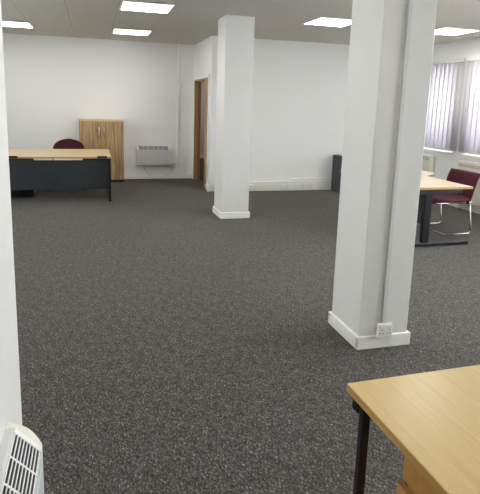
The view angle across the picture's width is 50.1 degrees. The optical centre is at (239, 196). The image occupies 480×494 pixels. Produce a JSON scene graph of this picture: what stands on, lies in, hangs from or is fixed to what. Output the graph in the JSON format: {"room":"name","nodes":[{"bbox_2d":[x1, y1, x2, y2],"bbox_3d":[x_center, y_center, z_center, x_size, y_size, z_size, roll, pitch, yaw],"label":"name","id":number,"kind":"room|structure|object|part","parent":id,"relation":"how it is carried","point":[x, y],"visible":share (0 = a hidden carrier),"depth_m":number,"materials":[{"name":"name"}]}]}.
{"room":"open-plan office","nodes":[
{"label":"open-plan office","id":0,"kind":"room"},
{"bbox_2d":[0,0,21,444],"bbox_3d":[-0.297,0.319,-0.515,0.375,2.620,4.272,-1,11,-16],"label":"wall","id":1,"kind":"structure","parent":0,"point":[10,390],"depth_m":1.47,"materials":[{"name":"paint"}]},
{"bbox_2d":[0,422,43,493],"bbox_3d":[-0.513,0.871,1.147,0.095,0.390,0.664,-1,11,-16],"label":"heater","id":2,"kind":"object","parent":1,"relation":"attached to","point":[21,453],"visible":1,"depth_m":1.32,"materials":[{"name":"grey"}]},
{"bbox_3d":[-0.471,0.898,1.164,0.005,0.255,0.584,-1,11,-16],"label":"panel","id":3,"kind":"part","parent":2,"relation":"part of","materials":[{"name":"grey"}]},
{"bbox_2d":[2,33,193,174],"bbox_3d":[-3.461,-1.628,9.559,5.430,2.620,0.140,-1,11,-16],"label":"wall","id":4,"kind":"structure","parent":0,"point":[52,83],"depth_m":9.63,"materials":[{"name":"paint"}]},
{"bbox_2d":[136,146,170,165],"bbox_3d":[-1.704,-0.809,10.098,0.664,0.390,0.095,-1,11,-16],"label":"heater","id":5,"kind":"object","parent":4,"relation":"attached to","point":[145,155],"visible":1,"depth_m":10.06,"materials":[{"name":"grey metal"}]},
{"bbox_2d":[137,146,168,149],"bbox_3d":[-1.697,-0.961,10.060,0.610,0.074,0.068,-1,11,-16],"label":"grille","id":6,"kind":"object","parent":5,"relation":"attached to","point":[138,147],"depth_m":10.06,"materials":[{"name":"white plastic"}]},
{"bbox_3d":[-1.693,-0.773,10.062,0.584,0.255,0.005,-1,11,-16],"label":"panel","id":7,"kind":"part","parent":5,"relation":"part of","materials":[{"name":"grey metal"}]},
{"bbox_2d":[124,174,191,178],"bbox_3d":[-3.526,-0.364,9.701,5.297,0.080,0.016,-1,11,-16],"label":"baseboard","id":8,"kind":"structure","parent":4,"relation":"attached to","point":[185,175],"depth_m":10.23,"materials":[{"name":"white wood"}]},
{"bbox_2d":[170,162,174,167],"bbox_3d":[-1.342,-0.638,10.262,0.100,0.100,0.044,-1,11,-16],"label":"power socket","id":9,"kind":"object","parent":4,"relation":"attached to","point":[172,164],"visible":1,"depth_m":10.25,"materials":[{"name":"white plastic"}]},
{"bbox_2d":[176,44,179,174],"bbox_3d":[-1.216,-1.699,10.106,0.050,2.538,0.022,-1,11,-16],"label":"cable trunking","id":10,"kind":"object","parent":4,"relation":"attached to","point":[178,45],"visible":1,"depth_m":10.07,"materials":[{"name":"white plastic"}]},
{"bbox_2d":[200,82,204,154],"bbox_3d":[-2.745,-2.333,13.524,9.000,2.620,0.100,-1,11,-16],"label":"wall","id":11,"kind":"structure","parent":0,"point":[202,123],"depth_m":14.01,"materials":[{"name":"white paint"}]},
{"bbox_2d":[194,36,217,190],"bbox_3d":[-0.668,-1.528,9.488,0.100,2.620,1.550,-1,11,-16],"label":"wall","id":12,"kind":"structure","parent":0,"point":[205,51],"depth_m":8.83,"materials":[{"name":"paint"}]},
{"bbox_2d":[192,74,209,187],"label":"door frame","id":13,"kind":"structure","parent":12,"relation":"attached to","point":[203,78],"depth_m":9.98,"materials":[{"name":"brown wood"}]},
{"bbox_2d":[212,15,254,218],"bbox_3d":[-0.090,-1.039,6.923,0.416,2.620,0.466,-1,11,-16],"label":"pillar","id":14,"kind":"structure","parent":0,"point":[235,54],"depth_m":6.74,"materials":[{"name":"paint"}]},
{"bbox_3d":[-0.129,0.207,7.152,0.416,0.085,0.466,-1,11,-16],"label":"skirting","id":15,"kind":"part","parent":14,"relation":"part of","materials":[{"name":"white wood"}]},
{"bbox_2d":[1,0,479,44],"bbox_3d":[-0.398,-2.142,5.453,9.300,0.060,16.700,-1,11,-16],"label":"ceiling","id":16,"kind":"structure","parent":0,"point":[191,22],"depth_m":6.79,"materials":[{"name":"tile"}]},
{"bbox_2d":[2,21,33,27],"bbox_3d":[-3.489,-2.637,7.832,0.594,0.014,0.594,-1,11,-16],"label":"recessed light","id":17,"kind":"object","parent":16,"relation":"in","point":[4,23],"visible":1,"depth_m":7.83,"materials":[{"name":"white plastic"}]},
{"bbox_2d":[112,28,151,35],"bbox_3d":[-1.758,-2.673,8.324,0.594,0.014,0.594,-1,11,-16],"label":"recessed light","id":18,"kind":"object","parent":16,"relation":"in","point":[115,30],"visible":1,"depth_m":8.27,"materials":[{"name":"white plastic"}]},
{"bbox_2d":[114,29,149,34],"bbox_3d":[-1.758,-2.673,8.324,0.556,0.008,0.556,-1,11,-16],"label":"diffuser","id":19,"kind":"object","parent":18,"relation":"attached to","point":[116,31],"depth_m":8.28,"materials":[{"name":"white plastic"}]},
{"bbox_2d":[119,0,174,13],"bbox_3d":[-1.105,-2.237,6.056,0.594,0.014,0.594,-1,11,-16],"label":"recessed light","id":20,"kind":"object","parent":16,"relation":"in","point":[125,5],"visible":1,"depth_m":6.01,"materials":[{"name":"white plastic"}]},
{"bbox_2d":[302,17,350,26],"bbox_3d":[1.204,-2.286,6.712,0.594,0.014,0.594,-1,11,-16],"label":"recessed light","id":21,"kind":"object","parent":16,"relation":"in","point":[322,21],"visible":0.75,"depth_m":6.68,"materials":[{"name":"white plastic"}]},
{"bbox_2d":[435,27,479,35],"bbox_3d":[2.935,-2.322,7.203,0.594,0.014,0.594,-1,11,-16],"label":"recessed light","id":22,"kind":"object","parent":16,"relation":"in","point":[451,31],"visible":0.74,"depth_m":7.11,"materials":[{"name":"white plastic"}]},
{"bbox_2d":[435,28,474,34],"bbox_3d":[2.935,-2.321,7.203,0.556,0.008,0.556,-1,11,-16],"label":"diffuser","id":23,"kind":"object","parent":22,"relation":"attached to","point":[438,31],"depth_m":7.13,"materials":[{"name":"white plastic"}]},
{"bbox_2d":[11,158,479,493],"bbox_3d":[-0.479,0.493,5.936,9.300,0.060,16.700,-1,11,-16],"label":"floor","id":24,"kind":"structure","parent":0,"point":[167,345],"depth_m":3.41,"materials":[{"name":"carpet"}]},
{"bbox_2d":[10,190,36,197],"bbox_3d":[-3.436,-0.329,8.084,0.380,0.600,0.527,-1,11,-16],"label":"drawer pedestal","id":25,"kind":"object","parent":24,"relation":"on","point":[14,193],"visible":0.21,"depth_m":7.89,"materials":[{"name":"black metal"}]},
{"bbox_2d":[8,149,110,200],"bbox_3d":[-2.873,-0.366,8.113,1.600,0.689,1.232,-1,11,-16],"label":"office desk","id":26,"kind":"object","parent":24,"relation":"on","point":[29,169],"visible":0.91,"depth_m":7.61,"materials":[{"name":"brown wood"}]},
{"bbox_3d":[-2.717,-0.325,7.567,1.540,0.433,0.018,-1,11,-16],"label":"modesty panel","id":27,"kind":"part","parent":26,"relation":"part of","materials":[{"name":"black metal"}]},
{"bbox_3d":[-2.712,-0.553,7.532,1.540,0.034,0.028,-1,11,-16],"label":"cross rail","id":28,"kind":"part","parent":26,"relation":"part of","materials":[{"name":"black metal"}]},
{"bbox_3d":[-1.974,-0.259,7.776,0.040,0.655,0.040,-1,11,-16],"label":"leg","id":29,"kind":"part","parent":26,"relation":"part of","materials":[{"name":"black metal"}]},
{"bbox_2d":[53,139,83,189],"bbox_3d":[-2.965,-0.581,8.899,0.596,0.829,0.572,-1,11,-16],"label":"office chair","id":30,"kind":"object","parent":24,"relation":"on","point":[65,143],"visible":0.27,"depth_m":9.00,"materials":[{"name":"red fabric"}]},
{"bbox_3d":[-3.005,-0.835,9.018,0.523,0.375,0.125,-1,11,-16],"label":"backrest","id":31,"kind":"part","parent":30,"relation":"part of","materials":[{"name":"red fabric"}]},
{"bbox_2d":[78,119,123,181],"bbox_3d":[-2.592,-0.869,9.630,0.798,1.155,0.434,-1,11,-16],"label":"cupboard","id":32,"kind":"object","parent":24,"relation":"on","point":[93,133],"visible":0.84,"depth_m":9.44,"materials":[{"name":"brown wood"}]},
{"bbox_3d":[-2.734,-0.845,9.410,0.391,1.075,0.018,-1,11,-16],"label":"door","id":33,"kind":"part","parent":32,"relation":"part of","materials":[{"name":"brown wood"}]},
{"bbox_3d":[-2.354,-0.853,9.518,0.391,1.075,0.018,-1,11,-16],"label":"door","id":34,"kind":"part","parent":32,"relation":"part of","materials":[{"name":"brown wood"}]},
{"bbox_2d":[331,155,341,192],"bbox_3d":[2.112,-0.419,9.359,0.748,0.655,0.470,-1,11,-16],"label":"base cabinet","id":35,"kind":"object","parent":24,"relation":"on","point":[337,159],"visible":0.13,"depth_m":9.30,"materials":[{"name":"grey metal"}]},
{"bbox_2d":[346,365,479,493],"bbox_3d":[0.933,1.056,1.028,0.798,0.689,1.599,-1,11,-17],"label":"office desk","id":36,"kind":"object","parent":24,"relation":"on","point":[432,417],"visible":1,"depth_m":1.46,"materials":[{"name":"brown wood"}]},
{"bbox_3d":[0.366,0.948,1.595,0.027,0.664,0.027,-1,11,-17],"label":"leg","id":37,"kind":"part","parent":36,"relation":"part of","materials":[{"name":"black metal"}]},
{"bbox_2d":[396,457,437,493],"bbox_3d":[0.732,1.015,1.322,0.544,0.628,0.460,-1,11,-17],"label":"drawer pedestal","id":38,"kind":"object","parent":24,"relation":"on","point":[417,484],"visible":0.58,"depth_m":1.39,"materials":[{"name":"brown wood"}]},
{"bbox_3d":[0.508,0.949,1.241,0.018,0.234,0.456,-1,11,-17],"label":"drawer","id":39,"kind":"part","parent":38,"relation":"part of","materials":[{"name":"brown wood"}]},
{"bbox_2d":[414,170,472,246],"bbox_3d":[2.160,0.076,6.574,1.142,0.679,1.624,-1,11,-16],"label":"office desk","id":40,"kind":"object","parent":24,"relation":"on","point":[430,186],"visible":0.48,"depth_m":5.79,"materials":[{"name":"brown wood"}]},
{"bbox_3d":[1.871,-0.019,6.446,0.020,0.405,1.410,-1,11,-16],"label":"modesty panel","id":41,"kind":"part","parent":40,"relation":"part of","materials":[{"name":"black metal"}]},
{"bbox_3d":[2.093,0.231,5.775,0.090,0.580,0.044,-1,11,-16],"label":"leg","id":42,"kind":"part","parent":40,"relation":"part of","materials":[{"name":"black metal"}]},
{"bbox_3d":[2.203,-0.061,5.750,0.660,0.060,0.044,-1,11,-16],"label":"rail","id":43,"kind":"part","parent":40,"relation":"part of","materials":[{"name":"black metal"}]},
{"bbox_2d":[417,168,479,235],"bbox_3d":[2.595,0.046,6.587,0.687,0.766,0.598,-1,11,-16],"label":"chair","id":44,"kind":"object","parent":24,"relation":"on","point":[464,177],"visible":0.59,"depth_m":6.44,"materials":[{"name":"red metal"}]},
{"bbox_3d":[2.562,0.217,6.611,0.549,0.419,0.592,-1,11,-16],"label":"frame","id":45,"kind":"part","parent":44,"relation":"part of","materials":[{"name":"silver metal"}]},
{"bbox_3d":[2.530,0.001,6.560,0.550,0.072,0.540,-1,11,-16],"label":"seat","id":46,"kind":"part","parent":44,"relation":"part of","materials":[{"name":"red fabric"}]},
{"bbox_3d":[2.854,-0.153,6.624,0.160,0.373,0.550,-1,11,-16],"label":"backrest","id":47,"kind":"part","parent":44,"relation":"part of","materials":[{"name":"red fabric"}]},
{"bbox_2d":[214,38,349,189],"bbox_3d":[1.347,-1.438,9.339,3.690,2.620,0.140,-1,11,-16],"label":"wall","id":48,"kind":"structure","parent":0,"point":[299,89],"depth_m":9.15,"materials":[{"name":"paint"}]},
{"bbox_2d":[210,181,330,190],"bbox_3d":[1.226,-0.211,9.435,3.640,0.165,0.056,-1,11,-16],"label":"baseboard","id":49,"kind":"structure","parent":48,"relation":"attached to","point":[261,185],"depth_m":9.29,"materials":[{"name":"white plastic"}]},
{"bbox_3d":[1.231,-0.211,9.409,3.635,0.075,0.005,-1,11,-16],"label":"trunking lid","id":50,"kind":"part","parent":49,"relation":"part of","materials":[{"name":"white plastic"}]},
{"bbox_2d":[289,178,331,179],"bbox_3d":[1.932,-0.346,9.628,2.150,0.027,0.030,-1,11,-16],"label":"cable trunking","id":51,"kind":"object","parent":48,"relation":"attached to","point":[289,178],"visible":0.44,"depth_m":9.43,"materials":[{"name":"white plastic"}]},
{"bbox_2d":[328,0,437,349],"bbox_3d":[0.917,-0.347,3.320,0.388,2.620,0.436,-1,11,-16],"label":"pillar","id":52,"kind":"structure","parent":0,"point":[378,27],"depth_m":3.20,"materials":[{"name":"paint"}]},
{"bbox_3d":[0.879,0.899,3.548,0.388,0.085,0.436,-1,11,-16],"label":"skirting","id":53,"kind":"part","parent":52,"relation":"part of","materials":[{"name":"white wood"}]},
{"bbox_2d":[376,322,392,337],"bbox_3d":[0.932,0.859,3.308,0.100,0.090,0.032,-1,11,-16],"label":"power socket","id":54,"kind":"object","parent":52,"relation":"attached to","point":[384,330],"visible":1,"depth_m":3.30,"materials":[{"name":"white plastic"}]},
{"bbox_2d":[381,0,413,322],"bbox_3d":[0.964,-0.393,3.103,0.028,2.447,0.018,-1,11,-16],"label":"cable trunking","id":55,"kind":"object","parent":52,"relation":"attached to","point":[410,2],"visible":1,"depth_m":3.12,"materials":[{"name":"grey plastic"}]},
{"bbox_2d":[423,37,479,179],"bbox_3d":[4.652,-0.440,4.457,0.200,2.620,11.250,-1,11,-16],"label":"wall","id":56,"kind":"structure","parent":0,"point":[465,48],"depth_m":8.27,"materials":[{"name":"paint"}]},
{"bbox_2d":[422,154,433,176],"bbox_3d":[3.135,-0.414,9.216,0.119,0.760,0.940,-1,11,-16],"label":"radiator","id":57,"kind":"object","parent":56,"relation":"attached to","point":[428,160],"visible":0.07,"depth_m":8.76,"materials":[{"name":"white metal"}]},
{"bbox_2d":[424,147,452,153],"bbox_3d":[3.309,-1.541,8.901,0.190,1.440,1.480,-1,11,-16],"label":"window","id":58,"kind":"structure","parent":56,"relation":"in","point":[426,148],"depth_m":8.63,"materials":[{"name":"white plastic"}]},
{"bbox_2d":[424,58,465,150],"bbox_3d":[3.222,-1.587,8.819,0.054,1.445,1.634,-1,11,-16],"label":"vertical blind","id":59,"kind":"object","parent":56,"relation":"attached to","point":[447,76],"visible":0.58,"depth_m":8.39,"materials":[{"name":"white fabric"}]},
{"bbox_3d":[3.419,-1.537,8.039,0.005,1.140,0.006,-1,11,-16],"label":"pull cord","id":60,"kind":"part","parent":59,"relation":"part of","materials":[{"name":"white plastic"}]},
{"bbox_2d":[448,204,479,213],"bbox_3d":[4.513,0.804,4.640,0.018,0.100,11.220,-1,11,-16],"label":"baseboard","id":61,"kind":"structure","parent":56,"relation":"attached to","point":[474,209],"depth_m":7.99,"materials":[{"name":"white wood"}]},
{"bbox_2d":[457,160,479,207],"bbox_3d":[3.707,-0.032,7.231,0.119,0.760,1.860,-1,11,-16],"label":"radiator","id":62,"kind":"object","parent":56,"relation":"attached to","point":[462,165],"visible":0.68,"depth_m":7.70,"materials":[{"name":"white metal"}]},
{"bbox_2d":[458,56,479,154],"bbox_3d":[3.765,-1.224,6.934,0.054,1.445,2.184,-1,11,-16],"label":"vertical blind","id":63,"kind":"object","parent":56,"relation":"attached to","point":[469,141],"visible":1,"depth_m":7.80,"materials":[{"name":"white fabric"}]},
{"bbox_2d":[461,154,479,157],"bbox_3d":[3.870,-1.166,6.954,0.190,1.440,2.120,-1,11,-16],"label":"window","id":64,"kind":"structure","parent":56,"relation":"in","point":[467,155],"depth_m":7.88,"materials":[{"name":"white plastic"}]}
]}

